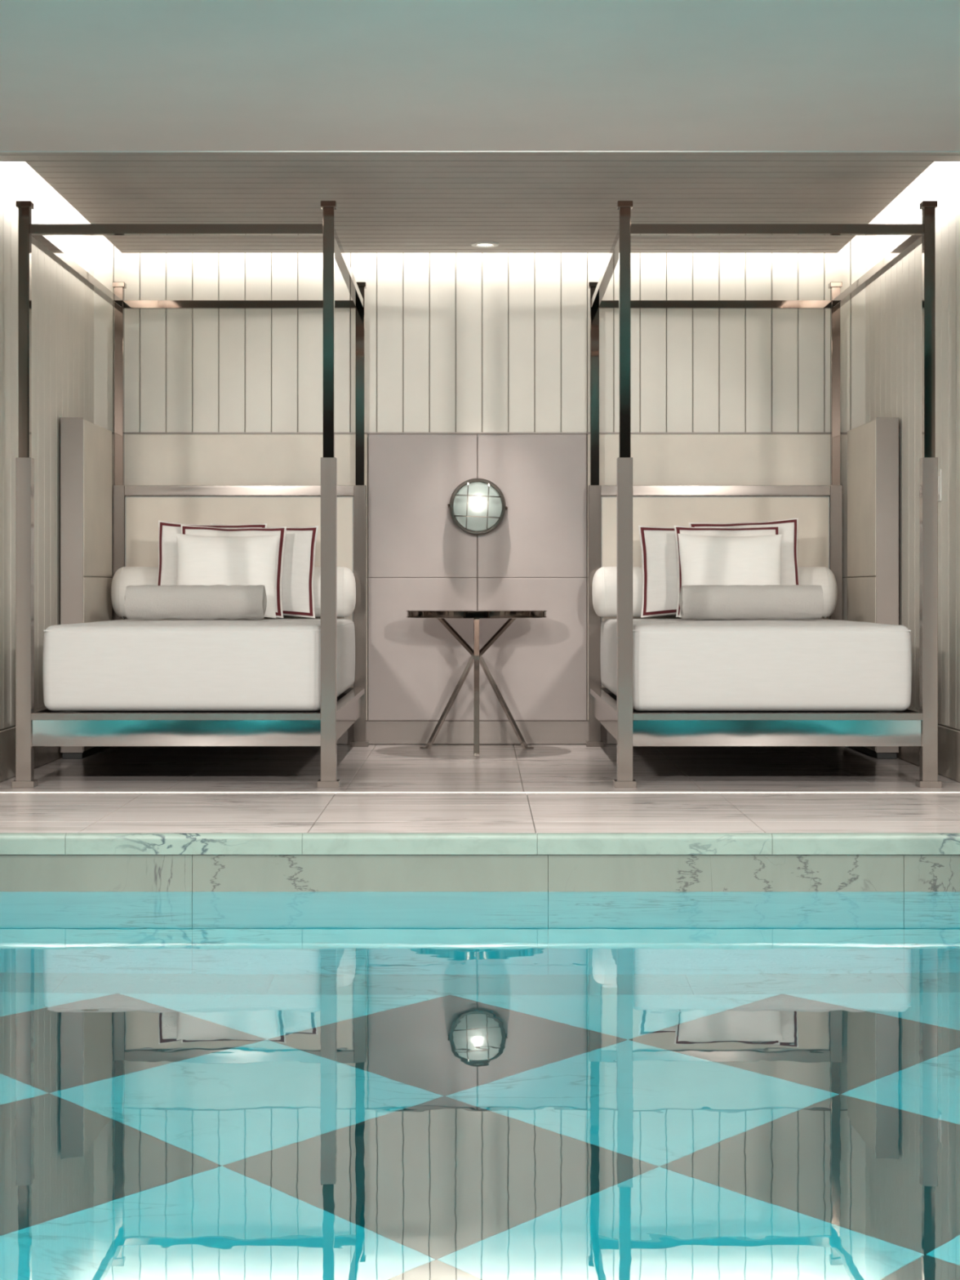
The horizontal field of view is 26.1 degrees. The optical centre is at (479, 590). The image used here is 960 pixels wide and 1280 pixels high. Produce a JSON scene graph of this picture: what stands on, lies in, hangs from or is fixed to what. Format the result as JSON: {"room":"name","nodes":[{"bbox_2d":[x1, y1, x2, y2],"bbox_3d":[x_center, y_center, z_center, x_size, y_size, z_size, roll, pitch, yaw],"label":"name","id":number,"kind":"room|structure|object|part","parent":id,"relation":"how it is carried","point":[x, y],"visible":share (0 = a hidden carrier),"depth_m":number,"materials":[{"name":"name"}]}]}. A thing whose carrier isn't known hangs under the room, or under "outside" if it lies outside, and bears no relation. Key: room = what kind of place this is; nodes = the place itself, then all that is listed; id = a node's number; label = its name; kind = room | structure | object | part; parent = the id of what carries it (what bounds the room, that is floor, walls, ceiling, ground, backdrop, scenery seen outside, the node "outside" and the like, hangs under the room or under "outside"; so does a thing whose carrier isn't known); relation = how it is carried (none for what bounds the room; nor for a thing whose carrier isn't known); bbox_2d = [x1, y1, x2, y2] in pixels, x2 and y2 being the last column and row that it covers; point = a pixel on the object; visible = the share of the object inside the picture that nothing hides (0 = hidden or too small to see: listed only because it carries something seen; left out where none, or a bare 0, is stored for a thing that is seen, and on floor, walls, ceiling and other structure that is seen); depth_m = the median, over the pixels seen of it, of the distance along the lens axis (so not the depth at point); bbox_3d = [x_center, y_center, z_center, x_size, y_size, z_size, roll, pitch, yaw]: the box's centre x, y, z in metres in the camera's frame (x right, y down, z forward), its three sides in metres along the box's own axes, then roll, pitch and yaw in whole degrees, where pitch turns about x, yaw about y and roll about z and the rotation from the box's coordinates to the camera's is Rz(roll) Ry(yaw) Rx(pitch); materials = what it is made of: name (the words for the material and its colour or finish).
{"room":"indoor swimming pool","nodes":[
{"label":"indoor swimming pool","id":0,"kind":"room"},
{"bbox_2d":[0,161,93,729],"bbox_3d":[-1.961,-0.575,8.725,0.158,2.850,2.950,0,0,0],"label":"wall","id":1,"kind":"structure","parent":0,"point":[63,305],"depth_m":8.85,"materials":[{"name":"white paint"}]},
{"bbox_2d":[0,725,62,782],"bbox_3d":[-1.885,0.649,8.665,0.021,0.199,2.810,0,0,0],"label":"baseboard","id":2,"kind":"structure","parent":1,"relation":"attached to","point":[43,755],"depth_m":8.30,"materials":[{"name":"stone"}]},
{"bbox_2d":[93,235,865,745],"bbox_3d":[0.000,-0.575,10.164,3.980,2.850,0.172,0,0,0],"label":"wall","id":3,"kind":"structure","parent":0,"point":[455,342],"depth_m":10.09,"materials":[{"name":"beige wood"}]},
{"bbox_3d":[-1.174,-0.414,10.092,1.252,0.700,0.028,0,0,0],"label":"leather panel","id":4,"kind":"part","parent":3,"relation":"part of","materials":[{"name":"beige leather"}]},
{"bbox_3d":[-1.174,0.284,10.092,1.252,0.696,0.028,0,0,0],"label":"leather panel","id":5,"kind":"part","parent":3,"relation":"part of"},
{"bbox_3d":[-0.278,-0.414,10.092,0.532,0.700,0.028,0,0,0],"label":"leather panel","id":6,"kind":"part","parent":3,"relation":"part of","materials":[{"name":"grey leather"}]},
{"bbox_3d":[-0.278,0.284,10.092,0.532,0.696,0.028,0,0,0],"label":"leather panel","id":7,"kind":"part","parent":3,"relation":"part of","materials":[{"name":"grey leather"}]},
{"bbox_2d":[337,720,616,744],"bbox_3d":[0.000,0.691,10.094,3.600,0.114,0.023,0,0,0],"label":"baseboard","id":8,"kind":"structure","parent":3,"relation":"attached to","point":[378,732],"depth_m":10.08,"materials":[{"name":"grey wood"}]},
{"bbox_2d":[447,478,507,534],"bbox_3d":[-0.010,-0.408,10.030,0.292,0.274,0.095,0,0,0],"label":"wall lamp","id":9,"kind":"object","parent":3,"relation":"attached to","point":[477,506],"visible":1,"depth_m":10.01,"materials":[{"name":"grey glass"}]},
{"bbox_2d":[111,432,847,434],"bbox_3d":[0.000,-0.768,10.089,3.600,0.007,0.033,0,0,0],"label":"trim","id":10,"kind":"structure","parent":3,"relation":"attached to","point":[112,433],"depth_m":10.07,"materials":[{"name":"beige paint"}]},
{"bbox_3d":[0.256,-0.414,10.092,0.532,0.700,0.028,0,0,0],"label":"leather panel","id":11,"kind":"part","parent":3,"relation":"part of","materials":[{"name":"grey leather"}]},
{"bbox_3d":[0.256,0.284,10.092,0.532,0.696,0.028,0,0,0],"label":"leather panel","id":12,"kind":"part","parent":3,"relation":"part of","materials":[{"name":"grey leather"}]},
{"bbox_3d":[1.163,0.284,10.092,1.274,0.696,0.028,0,0,0],"label":"leather panel","id":13,"kind":"part","parent":3,"relation":"part of","materials":[{"name":"grey leather"}]},
{"bbox_3d":[1.163,-0.414,10.092,1.274,0.700,0.028,0,0,0],"label":"leather panel","id":14,"kind":"part","parent":3,"relation":"part of","materials":[{"name":"beige leather"}]},
{"bbox_2d":[0,0,959,151],"bbox_3d":[0.000,-1.770,2.475,6.000,0.460,9.550,0,0,0],"label":"ceiling","id":15,"kind":"structure","parent":0,"point":[76,75],"depth_m":6.18,"materials":[{"name":"grey paint"}]},
{"bbox_2d":[0,152,959,253],"bbox_3d":[0.000,-1.648,8.602,3.772,0.050,2.692,0,0,0],"label":"ceiling","id":16,"kind":"structure","parent":0,"point":[383,206],"depth_m":8.42,"materials":[{"name":"paint"}]},
{"bbox_2d":[471,241,499,247],"bbox_3d":[0.025,-1.621,9.690,0.134,0.008,0.134,0,0,0],"label":"recessed light","id":17,"kind":"object","parent":16,"relation":"in","point":[478,244],"visible":1,"depth_m":9.67,"materials":[{"name":"white"}]},
{"bbox_2d":[0,792,959,832],"bbox_3d":[0.000,0.805,6.672,5.800,0.190,1.198,0,0,0],"label":"deck","id":18,"kind":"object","parent":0,"point":[20,812],"visible":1,"depth_m":6.62,"materials":[{"name":"tile"}]},
{"bbox_2d":[0,744,959,791],"bbox_3d":[0.000,0.825,8.735,3.980,0.150,2.930,0,0,0],"label":"floor","id":19,"kind":"structure","parent":0,"point":[373,767],"depth_m":8.61,"materials":[{"name":"tile"}]},
{"bbox_2d":[60,417,111,759],"bbox_3d":[-1.817,-0.011,9.575,0.103,1.522,0.719,0,0,0],"label":"wall panel","id":20,"kind":"object","parent":19,"relation":"on","point":[86,446],"visible":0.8,"depth_m":9.26,"materials":[{"name":"beige paint"}]},
{"bbox_3d":[-1.772,-0.416,9.581,0.014,0.700,0.709,0,0,0],"label":"leather panel","id":21,"kind":"part","parent":20,"relation":"part of","materials":[{"name":"beige leather"}]},
{"bbox_3d":[-1.772,0.328,9.581,0.014,0.780,0.709,0,0,0],"label":"leather panel","id":22,"kind":"part","parent":20,"relation":"part of","materials":[{"name":"grey leather"}]},
{"bbox_2d":[11,200,368,787],"bbox_3d":[-1.158,-0.368,8.947,1.246,2.236,2.159,0,0,0],"label":"canopy bed","id":23,"kind":"object","parent":19,"relation":"on","point":[339,512],"visible":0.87,"depth_m":7.90,"materials":[{"name":"silver metal"}]},
{"bbox_3d":[-1.739,-0.985,7.910,0.042,0.959,0.042,0,0,0],"label":"post","id":24,"kind":"part","parent":23,"relation":"part of","materials":[{"name":"silver metal"}]},
{"bbox_3d":[-1.739,0.738,7.910,0.084,0.025,0.084,0,0,0],"label":"foot plate","id":25,"kind":"part","parent":23,"relation":"part of","materials":[{"name":"silver metal"}]},
{"bbox_3d":[-1.739,-1.381,8.947,0.036,0.037,2.034,0,0,0],"label":"canopy rail","id":26,"kind":"part","parent":23,"relation":"part of","materials":[{"name":"silver metal"}]},
{"bbox_3d":[-1.739,-0.985,9.985,0.042,0.959,0.042,0,0,0],"label":"post","id":27,"kind":"part","parent":23,"relation":"part of","materials":[{"name":"silver metal"}]},
{"bbox_3d":[-1.158,-1.381,7.910,1.121,0.037,0.036,0,0,0],"label":"canopy rail","id":28,"kind":"part","parent":23,"relation":"part of","materials":[{"name":"silver metal"}]},
{"bbox_3d":[-1.158,0.543,7.910,1.105,0.102,0.025,0,0,0],"label":"bed rail","id":29,"kind":"part","parent":23,"relation":"part of","materials":[{"name":"silver metal"}]},
{"bbox_2d":[42,617,355,711],"bbox_3d":[-1.142,0.296,8.954,1.092,0.340,2.001,0,0,0],"label":"mattress","id":30,"kind":"object","parent":23,"relation":"on","point":[129,664],"visible":0.88,"depth_m":7.96,"materials":[{"name":"beige fabric"}]},
{"bbox_2d":[124,584,266,619],"bbox_3d":[-1.225,0.049,8.925,0.612,0.151,0.151,0,0,-1],"label":"bolster pillow","id":31,"kind":"object","parent":30,"relation":"on","point":[217,601],"visible":1,"depth_m":8.86,"materials":[{"name":"white fabric"}]},
{"bbox_2d":[156,520,266,586],"bbox_3d":[-1.230,-0.098,9.449,0.515,0.450,0.145,0,0,-2],"label":"cushion","id":32,"kind":"object","parent":30,"relation":"on","point":[167,531],"visible":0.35,"depth_m":9.43,"materials":[{"name":"white fabric"}]},
{"bbox_2d":[176,533,279,617],"bbox_3d":[-1.129,-0.067,9.201,0.466,0.378,0.158,0,0,-1],"label":"pillow","id":33,"kind":"object","parent":30,"relation":"on","point":[201,560],"visible":0.62,"depth_m":9.17,"materials":[{"name":"white fabric"}]},
{"bbox_2d":[111,566,355,618],"bbox_3d":[-1.160,0.008,9.775,1.148,0.247,0.249,0,0,0],"label":"bolster","id":34,"kind":"object","parent":30,"relation":"on","point":[125,576],"visible":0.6,"depth_m":9.68,"materials":[{"name":"fabric"}]},
{"bbox_2d":[180,524,286,617],"bbox_3d":[-1.117,-0.089,9.330,0.481,0.424,0.150,0,0,2],"label":"cushion","id":35,"kind":"object","parent":30,"relation":"on","point":[185,530],"visible":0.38,"depth_m":9.34,"materials":[{"name":"white fabric"}]},
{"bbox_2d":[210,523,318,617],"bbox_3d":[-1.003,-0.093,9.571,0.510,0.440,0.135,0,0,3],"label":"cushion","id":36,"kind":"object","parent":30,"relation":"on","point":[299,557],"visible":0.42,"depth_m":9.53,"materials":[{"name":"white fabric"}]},
{"bbox_3d":[-1.158,-0.482,9.983,1.105,0.049,0.048,0,0,0],"label":"headboard rail","id":37,"kind":"part","parent":23,"relation":"part of","materials":[{"name":"silver metal"}]},
{"bbox_3d":[-1.158,-1.381,9.985,1.121,0.037,0.036,0,0,0],"label":"canopy rail","id":38,"kind":"part","parent":23,"relation":"part of","materials":[{"name":"silver metal"}]},
{"bbox_3d":[-1.158,0.005,9.985,1.102,0.922,0.036,0,0,0],"label":"headboard panel","id":39,"kind":"part","parent":23,"relation":"part of","materials":[{"name":"beige fabric"}]},
{"bbox_3d":[-0.577,0.738,7.910,0.084,0.025,0.084,0,0,0],"label":"foot plate","id":40,"kind":"part","parent":23,"relation":"part of","materials":[{"name":"silver metal"}]},
{"bbox_3d":[-0.577,-0.985,7.910,0.042,0.959,0.042,0,0,0],"label":"post","id":41,"kind":"part","parent":23,"relation":"part of","materials":[{"name":"silver metal"}]},
{"bbox_3d":[-0.577,-1.381,8.947,0.036,0.037,2.034,0,0,0],"label":"canopy rail","id":42,"kind":"part","parent":23,"relation":"part of","materials":[{"name":"silver metal"}]},
{"bbox_3d":[-0.577,0.543,8.947,0.024,0.102,2.018,0,0,0],"label":"bed rail","id":43,"kind":"part","parent":23,"relation":"part of","materials":[{"name":"silver metal"}]},
{"bbox_3d":[-0.577,0.738,9.985,0.084,0.025,0.084,0,0,0],"label":"foot plate","id":44,"kind":"part","parent":23,"relation":"part of","materials":[{"name":"silver metal"}]},
{"bbox_3d":[-0.577,-0.985,9.985,0.042,0.959,0.042,0,0,0],"label":"post","id":45,"kind":"part","parent":23,"relation":"part of","materials":[{"name":"silver metal"}]},
{"bbox_2d":[405,609,546,755],"bbox_3d":[-0.014,0.421,9.690,0.662,0.658,0.662,0,0,0],"label":"side table","id":46,"kind":"object","parent":19,"relation":"on","point":[476,658],"visible":1,"depth_m":9.69,"materials":[{"name":"silver metal"}]},
{"bbox_3d":[-0.134,0.523,9.759,0.271,0.453,0.026,0,0,30],"label":"leg","id":47,"kind":"part","parent":46,"relation":"part of","materials":[{"name":"silver metal"}]},
{"bbox_3d":[-0.014,0.523,9.551,0.026,0.453,0.271,0,0,0],"label":"leg","id":48,"kind":"part","parent":46,"relation":"part of","materials":[{"name":"silver metal"}]},
{"bbox_3d":[0.106,0.523,9.759,0.271,0.453,0.026,0,0,-30],"label":"leg","id":49,"kind":"part","parent":46,"relation":"part of","materials":[{"name":"silver metal"}]},
{"bbox_2d":[585,200,942,787],"bbox_3d":[1.136,-0.368,8.947,1.246,2.236,2.159,0,0,0],"label":"canopy bed","id":50,"kind":"object","parent":19,"relation":"on","point":[615,513],"visible":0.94,"depth_m":7.90,"materials":[{"name":"silver metal"}]},
{"bbox_3d":[0.555,-0.985,9.985,0.042,0.959,0.042,0,0,0],"label":"post","id":51,"kind":"part","parent":50,"relation":"part of","materials":[{"name":"silver metal"}]},
{"bbox_3d":[0.555,0.738,9.985,0.084,0.025,0.084,0,0,0],"label":"foot plate","id":52,"kind":"part","parent":50,"relation":"part of","materials":[{"name":"silver metal"}]},
{"bbox_3d":[0.555,0.543,8.947,0.024,0.102,2.018,0,0,0],"label":"bed rail","id":53,"kind":"part","parent":50,"relation":"part of","materials":[{"name":"silver metal"}]},
{"bbox_3d":[0.555,-1.381,8.947,0.036,0.037,2.034,0,0,0],"label":"canopy rail","id":54,"kind":"part","parent":50,"relation":"part of","materials":[{"name":"silver metal"}]},
{"bbox_3d":[0.555,-0.985,7.910,0.042,0.959,0.042,0,0,0],"label":"post","id":55,"kind":"part","parent":50,"relation":"part of","materials":[{"name":"silver metal"}]},
{"bbox_3d":[0.555,0.738,7.910,0.084,0.025,0.084,0,0,0],"label":"foot plate","id":56,"kind":"part","parent":50,"relation":"part of","materials":[{"name":"silver metal"}]},
{"bbox_3d":[1.136,0.005,9.985,1.102,0.922,0.036,0,0,0],"label":"headboard panel","id":57,"kind":"part","parent":50,"relation":"part of","materials":[{"name":"beige fabric"}]},
{"bbox_3d":[1.136,-0.482,9.983,1.105,0.049,0.048,0,0,0],"label":"headboard rail","id":58,"kind":"part","parent":50,"relation":"part of","materials":[{"name":"silver metal"}]},
{"bbox_3d":[1.136,-1.381,9.985,1.121,0.037,0.036,0,0,0],"label":"canopy rail","id":59,"kind":"part","parent":50,"relation":"part of","materials":[{"name":"silver metal"}]},
{"bbox_2d":[600,617,911,711],"bbox_3d":[1.124,0.296,8.953,1.092,0.339,2.002,0,0,0],"label":"mattress","id":60,"kind":"object","parent":50,"relation":"on","point":[679,664],"visible":0.9,"depth_m":7.96,"materials":[{"name":"beige fabric"}]},
{"bbox_2d":[638,525,677,617],"bbox_3d":[0.990,-0.094,9.569,0.507,0.437,0.132,0,0,-2],"label":"cushion","id":61,"kind":"object","parent":60,"relation":"on","point":[658,544],"visible":0.38,"depth_m":9.53,"materials":[{"name":"white fabric"}]},
{"bbox_2d":[591,566,837,618],"bbox_3d":[1.107,0.008,9.775,1.148,0.247,0.249,0,0,0],"label":"bolster","id":62,"kind":"object","parent":60,"relation":"on","point":[604,580],"visible":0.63,"depth_m":9.68,"materials":[{"name":"fabric"}]},
{"bbox_2d":[674,525,779,617],"bbox_3d":[1.121,-0.089,9.330,0.481,0.415,0.147,0,0,-1],"label":"cushion","id":63,"kind":"object","parent":60,"relation":"on","point":[774,530],"visible":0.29,"depth_m":9.34,"materials":[{"name":"white fabric"}]},
{"bbox_2d":[677,533,782,617],"bbox_3d":[1.118,-0.068,9.199,0.474,0.377,0.160,0,0,-2],"label":"pillow","id":64,"kind":"object","parent":60,"relation":"on","point":[704,560],"visible":0.5,"depth_m":9.17,"materials":[{"name":"white fabric"}]},
{"bbox_2d":[688,517,799,585],"bbox_3d":[1.218,-0.103,9.448,0.512,0.462,0.151,0,0,-4],"label":"cushion","id":65,"kind":"object","parent":60,"relation":"on","point":[788,528],"visible":0.26,"depth_m":9.44,"materials":[{"name":"white fabric"}]},
{"bbox_2d":[679,584,823,619],"bbox_3d":[1.172,0.049,8.925,0.623,0.150,0.152,0,0,2],"label":"bolster pillow","id":66,"kind":"object","parent":60,"relation":"on","point":[796,602],"visible":1,"depth_m":8.86,"materials":[{"name":"white fabric"}]},
{"bbox_3d":[1.136,0.543,7.910,1.105,0.102,0.025,0,0,0],"label":"bed rail","id":67,"kind":"part","parent":50,"relation":"part of","materials":[{"name":"silver metal"}]},
{"bbox_3d":[1.136,-1.381,7.910,1.121,0.037,0.036,0,0,0],"label":"canopy rail","id":68,"kind":"part","parent":50,"relation":"part of","materials":[{"name":"silver metal"}]},
{"bbox_3d":[1.717,-0.985,9.985,0.042,0.959,0.042,0,0,0],"label":"post","id":69,"kind":"part","parent":50,"relation":"part of","materials":[{"name":"silver metal"}]},
{"bbox_3d":[1.717,-1.381,8.947,0.036,0.037,2.034,0,0,0],"label":"canopy rail","id":70,"kind":"part","parent":50,"relation":"part of","materials":[{"name":"silver metal"}]},
{"bbox_3d":[1.717,-0.985,7.910,0.042,0.959,0.042,0,0,0],"label":"post","id":71,"kind":"part","parent":50,"relation":"part of","materials":[{"name":"silver metal"}]},
{"bbox_3d":[1.717,0.738,7.910,0.084,0.025,0.084,0,0,0],"label":"foot plate","id":72,"kind":"part","parent":50,"relation":"part of","materials":[{"name":"silver metal"}]},
{"bbox_2d":[847,417,898,759],"bbox_3d":[1.817,-0.011,9.575,0.103,1.522,0.719,0,0,0],"label":"wall panel","id":73,"kind":"object","parent":19,"relation":"on","point":[873,446],"visible":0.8,"depth_m":9.30,"materials":[{"name":"beige paint"}]},
{"bbox_3d":[1.772,-0.416,9.581,0.014,0.700,0.709,0,0,0],"label":"leather panel","id":74,"kind":"part","parent":73,"relation":"part of","materials":[{"name":"beige leather"}]},
{"bbox_3d":[1.772,0.328,9.581,0.014,0.780,0.709,0,0,0],"label":"leather panel","id":75,"kind":"part","parent":73,"relation":"part of","materials":[{"name":"grey leather"}]},
{"bbox_2d":[0,853,959,891],"bbox_3d":[0.000,1.525,6.193,5.200,1.508,0.294,0,0,0],"label":"pool edge","id":76,"kind":"structure","parent":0,"point":[18,873],"depth_m":6.04,"materials":[{"name":"stone"}]},
{"bbox_2d":[0,832,959,854],"bbox_3d":[0.000,0.780,6.205,5.800,0.140,0.330,0,0,0],"label":"pool coping","id":77,"kind":"object","parent":76,"relation":"on","point":[11,843],"visible":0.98,"depth_m":6.04,"materials":[{"name":"stone"}]},
{"bbox_2d":[0,791,959,793],"bbox_3d":[0.000,0.739,7.277,5.800,0.063,0.009,0,0,0],"label":"trim","id":78,"kind":"structure","parent":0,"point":[0,792],"depth_m":7.27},
{"bbox_2d":[865,161,959,730],"bbox_3d":[1.961,-0.575,8.725,0.158,2.850,2.950,0,0,0],"label":"wall","id":79,"kind":"structure","parent":0,"point":[893,301],"depth_m":8.88,"materials":[{"name":"white paint"}]},
{"bbox_2d":[0,151,959,152],"bbox_3d":[0.000,-1.542,7.251,4.000,0.010,0.010,0,0,0],"label":"trim","id":80,"kind":"structure","parent":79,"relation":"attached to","point":[0,151],"depth_m":7.25,"materials":[{"name":"white paint"}]},
{"bbox_2d":[0,160,959,161],"bbox_3d":[0.000,-1.647,7.817,3.772,0.051,0.010,0,0,0],"label":"trim","id":81,"kind":"structure","parent":79,"relation":"attached to","point":[0,161],"depth_m":7.81,"materials":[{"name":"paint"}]},
{"bbox_2d":[897,724,959,782],"bbox_3d":[1.885,0.649,8.665,0.021,0.199,2.810,0,0,0],"label":"baseboard","id":82,"kind":"structure","parent":79,"relation":"attached to","point":[948,738],"depth_m":8.32,"materials":[{"name":"stone"}]},
{"bbox_2d":[937,469,942,502],"bbox_3d":[1.877,-0.430,8.460,0.010,0.130,0.080,0,0,0],"label":"switch plate","id":83,"kind":"object","parent":79,"relation":"attached to","point":[940,471],"visible":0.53,"depth_m":8.42,"materials":[{"name":"white plastic"}]},
{"bbox_3d":[0.000,2.189,3.370,5.200,0.220,5.940,0,0,0],"label":"floor","id":84,"kind":"structure","parent":0,"visible":0},
{"bbox_2d":[0,891,959,1279],"bbox_3d":[0.000,1.482,3.324,4.804,1.206,5.452,0,0,0],"label":"water","id":85,"kind":"object","parent":84,"relation":"on","point":[194,1085],"visible":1,"depth_m":3.69,"materials":[{"name":"teal liquid"}]}
]}

